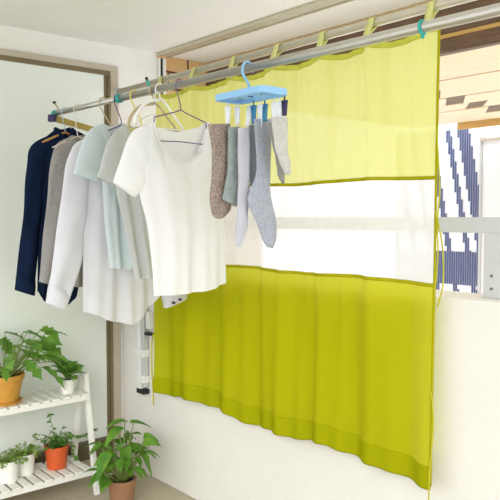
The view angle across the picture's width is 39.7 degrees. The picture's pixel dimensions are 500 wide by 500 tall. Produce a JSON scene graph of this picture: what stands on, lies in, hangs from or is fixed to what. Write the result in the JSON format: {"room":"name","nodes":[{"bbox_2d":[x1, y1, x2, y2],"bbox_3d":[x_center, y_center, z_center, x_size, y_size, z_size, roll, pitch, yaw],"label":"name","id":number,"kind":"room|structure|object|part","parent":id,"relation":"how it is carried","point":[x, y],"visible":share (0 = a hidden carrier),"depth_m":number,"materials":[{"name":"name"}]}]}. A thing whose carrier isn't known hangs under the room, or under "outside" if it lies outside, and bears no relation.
{"room":"sunroom","nodes":[
{"label":"sunroom","id":0,"kind":"room"},
{"bbox_2d":[0,25,156,446],"bbox_3d":[-1.961,0.090,3.222,3.555,2.504,0.100,-2,4,-40],"label":"wall","id":1,"kind":"structure","parent":0,"point":[133,65],"depth_m":4.06,"materials":[{"name":"white paint"}]},
{"bbox_2d":[0,48,120,492],"bbox_3d":[-1.776,0.150,3.283,2.632,2.378,0.048,-2,4,-40],"label":"door","id":2,"kind":"structure","parent":1,"relation":"in","point":[30,83],"depth_m":3.83,"materials":[{"name":"white paint"}]},
{"bbox_3d":[-1.793,1.296,3.334,2.479,0.085,0.032,-2,4,-40],"label":"rail","id":3,"kind":"part","parent":2,"relation":"part of","materials":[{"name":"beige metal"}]},
{"bbox_3d":[-1.788,1.201,3.323,2.479,0.105,0.048,-2,4,-40],"label":"sill","id":4,"kind":"part","parent":2,"relation":"part of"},
{"bbox_2d":[157,58,160,77],"bbox_3d":[-0.569,-0.556,4.316,0.016,1.261,0.032,-2,4,-40],"label":"trim","id":5,"kind":"structure","parent":1,"relation":"attached to","point":[158,59],"depth_m":4.28,"materials":[{"name":"white paint"}]},
{"bbox_2d":[156,0,353,57],"bbox_3d":[0.946,-1.145,2.549,0.086,0.070,4.600,-2,4,-40],"label":"trim","id":6,"kind":"structure","parent":1,"relation":"attached to","point":[315,6],"depth_m":3.62,"materials":[{"name":"beige wood"}]},
{"bbox_2d":[114,0,475,93],"bbox_3d":[0.667,-0.973,2.384,0.048,0.297,4.499,-2,4,-40],"label":"curtain rod","id":7,"kind":"object","parent":1,"relation":"attached to","point":[440,4],"visible":0.74,"depth_m":2.87,"materials":[{"name":"beige metal"}]},
{"bbox_2d":[151,0,443,499],"bbox_3d":[0.078,0.003,3.091,0.084,1.810,1.854,-2,4,-40],"label":"curtain","id":8,"kind":"object","parent":7,"relation":"hanging from","point":[323,335],"visible":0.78,"depth_m":2.77,"materials":[{"name":"fabric"}]},
{"bbox_3d":[0.066,0.407,3.108,0.060,0.650,1.780,-2,4,-40],"label":"panel","id":9,"kind":"part","parent":8,"relation":"part of","materials":[{"name":"fabric"}]},
{"bbox_3d":[0.069,-0.545,3.064,0.050,0.524,1.780,-2,4,-40],"label":"panel","id":10,"kind":"part","parent":8,"relation":"part of","materials":[{"name":"fabric"}]},
{"bbox_3d":[0.068,-0.100,3.084,0.051,0.382,1.780,-2,4,-40],"label":"sheer panel","id":11,"kind":"part","parent":8,"relation":"part of","materials":[{"name":"white fabric"}]},
{"bbox_2d":[1,466,195,499],"bbox_3d":[-0.483,1.477,1.525,3.520,0.100,4.700,-2,4,-40],"label":"floor","id":12,"kind":"structure","parent":0,"point":[151,488],"depth_m":3.76,"materials":[{"name":"beige concrete"}]},
{"bbox_2d":[0,371,99,499],"bbox_3d":[-1.236,1.005,3.556,0.860,0.645,0.319,-2,4,-40],"label":"plant stand","id":13,"kind":"object","parent":12,"relation":"on","point":[57,398],"visible":0.69,"depth_m":3.67,"materials":[{"name":"white paint"}]},
{"bbox_2d":[0,448,27,483],"bbox_3d":[-1.234,1.102,3.547,0.192,0.158,0.175,-2,4,-40],"label":"potted herb","id":14,"kind":"object","parent":13,"relation":"on","point":[9,465],"visible":1,"depth_m":3.51,"materials":[{"name":"white ceramic"}]},
{"bbox_2d":[0,457,18,483],"bbox_3d":[-1.235,1.127,3.543,0.104,0.110,0.104,-2,4,-40],"label":"pot","id":15,"kind":"object","parent":14,"relation":"on","point":[8,466],"depth_m":3.50,"materials":[{"name":"white ceramic"}]},
{"bbox_2d":[5,441,42,476],"bbox_3d":[-1.176,1.099,3.643,0.190,0.155,0.162,-2,4,-40],"label":"potted herb","id":16,"kind":"object","parent":13,"relation":"on","point":[26,469],"visible":0.79,"depth_m":3.62,"materials":[{"name":"white ceramic"}]},
{"bbox_2d":[18,452,34,476],"bbox_3d":[-1.184,1.122,3.645,0.104,0.110,0.104,-2,4,-40],"label":"pot","id":17,"kind":"object","parent":16,"relation":"on","point":[26,469],"depth_m":3.61,"materials":[{"name":"white ceramic"}]},
{"bbox_2d":[0,326,74,406],"bbox_3d":[-1.205,0.588,3.486,0.703,0.381,0.445,-2,4,-40],"label":"philodendron","id":18,"kind":"object","parent":13,"relation":"on","point":[11,379],"visible":1,"depth_m":3.52,"materials":[{"name":"plant"}]},
{"bbox_2d":[0,370,24,403],"bbox_3d":[-1.243,0.697,3.515,0.194,0.138,0.194,-2,4,-40],"label":"pot","id":19,"kind":"object","parent":18,"relation":"attached to","point":[10,390],"depth_m":3.46,"materials":[{"name":"ceramic"}]},
{"bbox_3d":[-1.236,0.801,3.546,0.808,0.026,0.210,-2,4,-40],"label":"shelf rail","id":20,"kind":"part","parent":13,"relation":"part of","materials":[{"name":"white paint"}]},
{"bbox_3d":[-1.237,1.206,3.568,0.808,0.026,0.265,-2,4,-40],"label":"shelf rail","id":21,"kind":"part","parent":13,"relation":"part of","materials":[{"name":"white paint"}]},
{"bbox_2d":[32,413,98,469],"bbox_3d":[-1.004,1.017,3.760,0.366,0.308,0.174,-1,3,-23],"label":"ivy","id":22,"kind":"object","parent":13,"relation":"on","point":[56,450],"visible":0.98,"depth_m":3.70,"materials":[{"name":"green plant"}]},
{"bbox_2d":[44,442,68,469],"bbox_3d":[-1.043,1.111,3.738,0.132,0.122,0.132,-2,4,-40],"label":"pot","id":23,"kind":"object","parent":22,"relation":"on","point":[56,454],"depth_m":3.69,"materials":[{"name":"orange ceramic"}]},
{"bbox_2d":[51,360,85,394],"bbox_3d":[-0.973,0.675,3.713,0.192,0.185,0.198,0,3,-9],"label":"potted peperomia","id":24,"kind":"object","parent":13,"relation":"on","point":[74,368],"visible":0.8,"depth_m":3.69,"materials":[{"name":"green plant"}]},
{"bbox_2d":[60,377,74,394],"bbox_3d":[-0.978,0.729,3.716,0.082,0.078,0.082,-2,4,-40],"label":"pot","id":25,"kind":"object","parent":24,"relation":"attached to","point":[69,385],"depth_m":3.69,"materials":[{"name":"white ceramic"}]},
{"bbox_3d":[-0.973,0.992,3.890,0.024,0.638,0.150,-2,4,-40],"label":"leg","id":26,"kind":"part","parent":13,"relation":"part of","materials":[{"name":"white paint"}]},
{"bbox_3d":[-0.863,0.998,3.762,0.024,0.638,0.150,-2,4,-40],"label":"leg","id":27,"kind":"part","parent":13,"relation":"part of","materials":[{"name":"white paint"}]},
{"bbox_2d":[85,418,161,499],"bbox_3d":[-0.658,1.104,3.607,0.397,0.442,0.397,0,3,-4],"label":"pothos","id":28,"kind":"object","parent":12,"relation":"on","point":[121,485],"visible":1,"depth_m":3.56,"materials":[{"name":"green plant"}]},
{"bbox_2d":[109,473,136,499],"bbox_3d":[-0.668,1.257,3.618,0.152,0.135,0.152,-2,4,-40],"label":"pot","id":29,"kind":"object","parent":28,"relation":"on","point":[121,488],"depth_m":3.57,"materials":[{"name":"brown ceramic"}]},
{"bbox_2d":[45,140,187,324],"bbox_3d":[-0.584,-0.096,3.139,0.725,0.868,0.098,-2,4,-40],"label":"shirt","id":30,"kind":"object","parent":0,"point":[111,294],"visible":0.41,"depth_m":3.03,"materials":[{"name":"white fabric"}]},
{"bbox_2d":[0,0,314,52],"bbox_3d":[-0.205,-1.160,1.632,2.850,0.150,4.700,-2,4,-40],"label":"ceiling","id":31,"kind":"structure","parent":0,"point":[155,26],"depth_m":3.49,"materials":[{"name":"paint"}]},
{"bbox_2d":[157,56,206,94],"bbox_3d":[-0.292,0.268,4.724,0.870,3.002,0.150,-2,4,-40],"label":"brick wall","id":32,"kind":"structure","parent":0,"point":[173,65],"depth_m":4.42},
{"bbox_2d":[160,58,162,93],"bbox_3d":[-0.557,-0.556,4.328,0.018,1.261,0.028,-2,4,-40],"label":"trim","id":33,"kind":"structure","parent":32,"relation":"attached to","point":[160,58],"depth_m":4.29,"materials":[{"name":"black rubber"}]},
{"bbox_2d":[163,58,165,93],"bbox_3d":[-0.540,0.049,4.367,0.020,2.474,0.036,-2,4,-40],"label":"trim","id":34,"kind":"structure","parent":32,"relation":"attached to","point":[164,60],"depth_m":4.29,"materials":[{"name":"white paint"}]},
{"bbox_2d":[173,0,427,62],"bbox_3d":[1.083,-1.198,2.702,0.320,0.120,4.660,-2,4,-40],"label":"ceiling","id":35,"kind":"structure","parent":0,"point":[354,10],"depth_m":3.69,"materials":[{"name":"paint"}]},
{"bbox_2d":[205,0,499,85],"bbox_3d":[1.226,-1.065,2.811,0.059,0.356,4.630,-2,4,-40],"label":"wooden beam","id":36,"kind":"structure","parent":35,"relation":"attached to","point":[482,33],"depth_m":3.17,"materials":[{"name":"brown wood"}]},
{"bbox_2d":[123,289,499,499],"bbox_3d":[0.798,0.771,2.515,0.200,1.213,4.598,-2,4,-40],"label":"wall","id":37,"kind":"structure","parent":0,"point":[205,453],"depth_m":2.88,"materials":[{"name":"paint"}]},
{"bbox_2d":[48,101,155,394],"bbox_3d":[-0.778,0.038,3.730,0.145,1.598,0.728,2,4,40],"label":"bracket","id":38,"kind":"object","parent":37,"relation":"attached to","point":[142,378],"visible":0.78,"depth_m":3.95,"materials":[{"name":"white paint"}]},
{"bbox_3d":[-0.802,-0.624,3.635,0.024,0.094,0.536,2,3,37],"label":"arm","id":39,"kind":"part","parent":38,"relation":"part of","materials":[{"name":"gold metal"}]},
{"bbox_3d":[-0.629,0.088,3.971,0.034,1.425,0.037,-2,4,-40],"label":"post","id":40,"kind":"part","parent":38,"relation":"part of","materials":[{"name":"white paint"}]},
{"bbox_3d":[-0.570,0.398,3.928,0.029,0.100,0.039,-2,4,-40],"label":"plate","id":41,"kind":"part","parent":38,"relation":"part of","materials":[{"name":"white paint"}]},
{"bbox_2d":[51,3,499,115],"bbox_3d":[0.260,-0.826,1.989,0.041,0.550,3.815,-2,4,-40],"label":"pole","id":42,"kind":"object","parent":38,"relation":"on","point":[422,27],"visible":0.97,"depth_m":2.03,"materials":[{"name":"metal"}]},
{"bbox_2d":[42,107,69,142],"bbox_3d":[-0.895,-0.600,3.360,0.259,0.186,0.012,-2,4,-40],"label":"clothes hanger","id":43,"kind":"object","parent":42,"relation":"hanging from","point":[65,131],"visible":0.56,"depth_m":3.34,"materials":[{"name":"brown wood"}]},
{"bbox_2d":[15,127,83,303],"bbox_3d":[-0.921,-0.165,3.373,0.463,0.871,0.082,-2,4,-40],"label":"shirt","id":44,"kind":"object","parent":43,"relation":"hanging from","point":[39,153],"visible":0.31,"depth_m":3.27,"materials":[{"name":"blue fabric"}]},
{"bbox_3d":[-0.895,-0.542,3.362,0.259,0.070,0.012,-2,4,-40],"label":"frame","id":45,"kind":"part","parent":43,"relation":"part of","materials":[{"name":"orange wood"}]},
{"bbox_2d":[52,104,82,147],"bbox_3d":[-0.811,-0.580,3.261,0.259,0.215,0.005,-2,4,-40],"label":"clothes hanger","id":46,"kind":"object","parent":42,"relation":"hanging from","point":[75,104],"visible":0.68,"depth_m":3.25,"materials":[{"name":"beige plastic"}]},
{"bbox_2d":[39,135,84,286],"bbox_3d":[-0.831,-0.183,3.281,0.359,0.723,0.065,-2,4,-40],"label":"knit sweater","id":47,"kind":"object","parent":46,"relation":"hanging from","point":[60,154],"visible":0.16,"depth_m":3.19,"materials":[{"name":"grey fabric"}]},
{"bbox_3d":[-0.811,-0.506,3.265,0.259,0.066,0.005,-2,4,-40],"label":"frame","id":48,"kind":"part","parent":46,"relation":"part of","materials":[{"name":"brown wood"}]},
{"bbox_2d":[98,97,111,126],"bbox_3d":[-0.619,-0.566,3.097,0.282,0.225,0.010,-2,4,-40],"label":"clothes hanger","id":49,"kind":"object","parent":42,"relation":"hanging from","point":[101,97],"visible":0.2,"depth_m":3.07,"materials":[{"name":"beige plastic"}]},
{"bbox_2d":[108,94,121,135],"bbox_3d":[-0.553,-0.577,2.982,0.238,0.185,0.005,-2,4,-40],"label":"clothes hanger","id":50,"kind":"object","parent":42,"relation":"hanging from","point":[115,94],"visible":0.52,"depth_m":2.96,"materials":[{"name":"grey metal"}]},
{"bbox_2d":[73,123,132,268],"bbox_3d":[-0.550,-0.232,3.002,0.466,0.630,0.065,-2,4,-39],"label":"short sleeved top","id":51,"kind":"object","parent":50,"relation":"hanging from","point":[88,162],"visible":0.28,"depth_m":2.94,"materials":[{"name":"fabric"}]},
{"bbox_2d":[128,89,142,130],"bbox_3d":[-0.454,-0.565,2.889,0.239,0.200,0.007,-2,4,-40],"label":"clothes hanger","id":52,"kind":"object","parent":42,"relation":"hanging from","point":[133,89],"visible":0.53,"depth_m":2.86,"materials":[{"name":"yellow plastic"}]},
{"bbox_2d":[97,126,152,278],"bbox_3d":[-0.456,-0.197,2.901,0.405,0.637,0.065,-2,4,-40],"label":"short sleeved top","id":53,"kind":"object","parent":52,"relation":"hanging from","point":[132,212],"visible":0.38,"depth_m":2.86,"materials":[{"name":"fabric"}]},
{"bbox_2d":[127,85,178,131],"bbox_3d":[-0.383,-0.566,2.759,0.250,0.183,0.012,-2,4,-40],"label":"clothes hanger","id":54,"kind":"object","parent":42,"relation":"hanging from","point":[152,95],"visible":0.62,"depth_m":2.75,"materials":[{"name":"beige plastic"}]},
{"bbox_3d":[-0.383,-0.533,2.760,0.250,0.119,0.012,-2,4,-40],"label":"frame","id":55,"kind":"part","parent":54,"relation":"part of","materials":[{"name":"beige plastic"}]},
{"bbox_2d":[132,83,184,130],"bbox_3d":[-0.354,-0.564,2.725,0.250,0.183,0.012,-2,4,-40],"label":"clothes hanger","id":56,"kind":"object","parent":42,"relation":"hanging from","point":[159,99],"visible":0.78,"depth_m":2.71,"materials":[{"name":"white plastic"}]},
{"bbox_2d":[153,79,206,144],"bbox_3d":[-0.262,-0.526,2.623,0.256,0.241,0.005,-2,4,-40],"label":"clothes hanger","id":57,"kind":"object","parent":42,"relation":"hanging from","point":[177,79],"visible":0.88,"depth_m":2.61,"materials":[{"name":"grey metal"}]},
{"bbox_2d":[113,122,225,295],"bbox_3d":[-0.292,-0.165,2.624,0.507,0.667,0.090,-2,4,-40],"label":"t-shirt","id":58,"kind":"object","parent":57,"relation":"hanging from","point":[172,180],"visible":0.88,"depth_m":2.60,"materials":[{"name":"white fabric"}]},
{"bbox_3d":[-0.262,-0.469,2.625,0.256,0.127,0.005,-2,4,-40],"label":"frame","id":59,"kind":"part","parent":57,"relation":"part of","materials":[{"name":"purple plastic"}]},
{"bbox_2d":[215,61,287,126],"bbox_3d":[0.000,-0.526,2.329,0.129,0.213,0.264,-2,4,-40],"label":"hanger","id":60,"kind":"object","parent":42,"relation":"hanging from","point":[258,93],"visible":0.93,"depth_m":2.33,"materials":[{"name":"blue plastic"}]},
{"bbox_2d":[208,124,230,218],"bbox_3d":[-0.103,-0.272,2.387,0.100,0.329,0.024,-2,4,-40],"label":"sock","id":61,"kind":"object","parent":60,"relation":"hanging from","point":[218,133],"visible":0.81,"depth_m":2.37,"materials":[{"name":"brown fabric"}]},
{"bbox_2d":[222,127,240,206],"bbox_3d":[-0.063,-0.287,2.388,0.077,0.278,0.024,-2,4,-40],"label":"sock","id":62,"kind":"object","parent":60,"relation":"hanging from","point":[230,193],"visible":0.75,"depth_m":2.38,"materials":[{"name":"fabric"}]},
{"bbox_2d":[236,128,249,246],"bbox_3d":[-0.025,-0.215,2.378,0.059,0.409,0.024,-2,4,-40],"label":"sock","id":63,"kind":"object","parent":60,"relation":"hanging from","point":[243,133],"visible":0.98,"depth_m":2.37,"materials":[{"name":"white fabric"}]},
{"bbox_3d":[0.002,-0.518,2.324,0.124,0.022,0.254,-2,4,-40],"label":"tray frame","id":64,"kind":"part","parent":60,"relation":"part of","materials":[{"name":"blue plastic"}]},
{"bbox_2d":[249,125,255,185],"bbox_3d":[0.011,-0.323,2.456,0.038,0.241,0.024,-2,4,-40],"label":"sock","id":65,"kind":"object","parent":60,"relation":"hanging from","point":[252,171],"visible":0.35,"depth_m":2.44,"materials":[{"name":"grey fabric"}]},
{"bbox_2d":[247,119,276,247],"bbox_3d":[0.042,-0.230,2.395,0.134,0.450,0.024,-2,4,-40],"label":"sock","id":66,"kind":"object","parent":60,"relation":"hanging from","point":[259,200],"visible":0.95,"depth_m":2.38,"materials":[{"name":"grey fabric"}]},
{"bbox_2d":[268,124,284,183],"bbox_3d":[0.091,-0.328,2.366,0.071,0.204,0.024,-2,4,-40],"label":"sock","id":67,"kind":"object","parent":60,"relation":"hanging from","point":[281,175],"visible":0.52,"depth_m":2.37,"materials":[{"name":"beige fabric"}]},
{"bbox_2d":[271,117,290,174],"bbox_3d":[0.103,-0.349,2.316,0.088,0.193,0.024,-2,4,-40],"label":"sock","id":68,"kind":"object","parent":60,"relation":"hanging from","point":[279,124],"visible":1,"depth_m":2.31,"materials":[{"name":"grey fabric"}]},
{"bbox_2d":[438,217,499,298],"bbox_3d":[0.790,0.024,2.486,0.040,0.283,4.520,-2,4,-40],"label":"railing","id":69,"kind":"object","parent":37,"relation":"on","point":[490,226],"visible":0.45,"depth_m":2.42,"materials":[{"name":"grey metal"}]},
{"bbox_3d":[0.857,0.055,2.412,0.036,0.228,0.078,-2,4,-40],"label":"post","id":70,"kind":"part","parent":69,"relation":"part of","materials":[{"name":"grey metal"}]},
{"label":"outside","id":71,"kind":"structure","parent":0,"visible":0},
{"bbox_3d":[3.782,1.750,6.159,8.600,0.100,15.000,-2,4,-40],"label":"ground","id":72,"kind":"structure","parent":71,"visible":0},
{"bbox_2d":[436,127,485,293],"bbox_3d":[1.748,0.281,6.519,0.080,2.800,0.946,-2,4,-40],"label":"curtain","id":73,"kind":"object","parent":72,"relation":"on","point":[460,151],"visible":0.3,"depth_m":6.27,"materials":[{"name":"blue painted siding"},{"name":"white siding"}]},
{"bbox_3d":[2.050,0.338,6.165,0.080,2.720,0.012,-2,4,-40],"label":"edge trim","id":74,"kind":"part","parent":73,"relation":"part of","materials":[{"name":"white fabric"}]},
{"bbox_2d":[439,44,499,129],"bbox_3d":[2.040,0.409,3.702,2.230,2.820,4.420,-2,4,-40],"label":"ceiling","id":75,"kind":"structure","parent":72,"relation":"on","point":[469,81],"depth_m":4.15,"materials":[{"name":"brown wood"}]},
{"bbox_2d":[479,137,499,293],"bbox_3d":[2.377,0.377,5.829,0.200,2.675,0.922,-2,4,-40],"label":"wall","id":76,"kind":"structure","parent":72,"relation":"on","point":[490,179],"depth_m":6.04,"materials":[{"name":"white paint"}]},
{"bbox_3d":[2.353,-0.482,5.739,0.010,0.700,0.780,-2,4,-40],"label":"pane","id":77,"kind":"part","parent":76,"relation":"part of","materials":[{"name":"white glass"}]}
]}

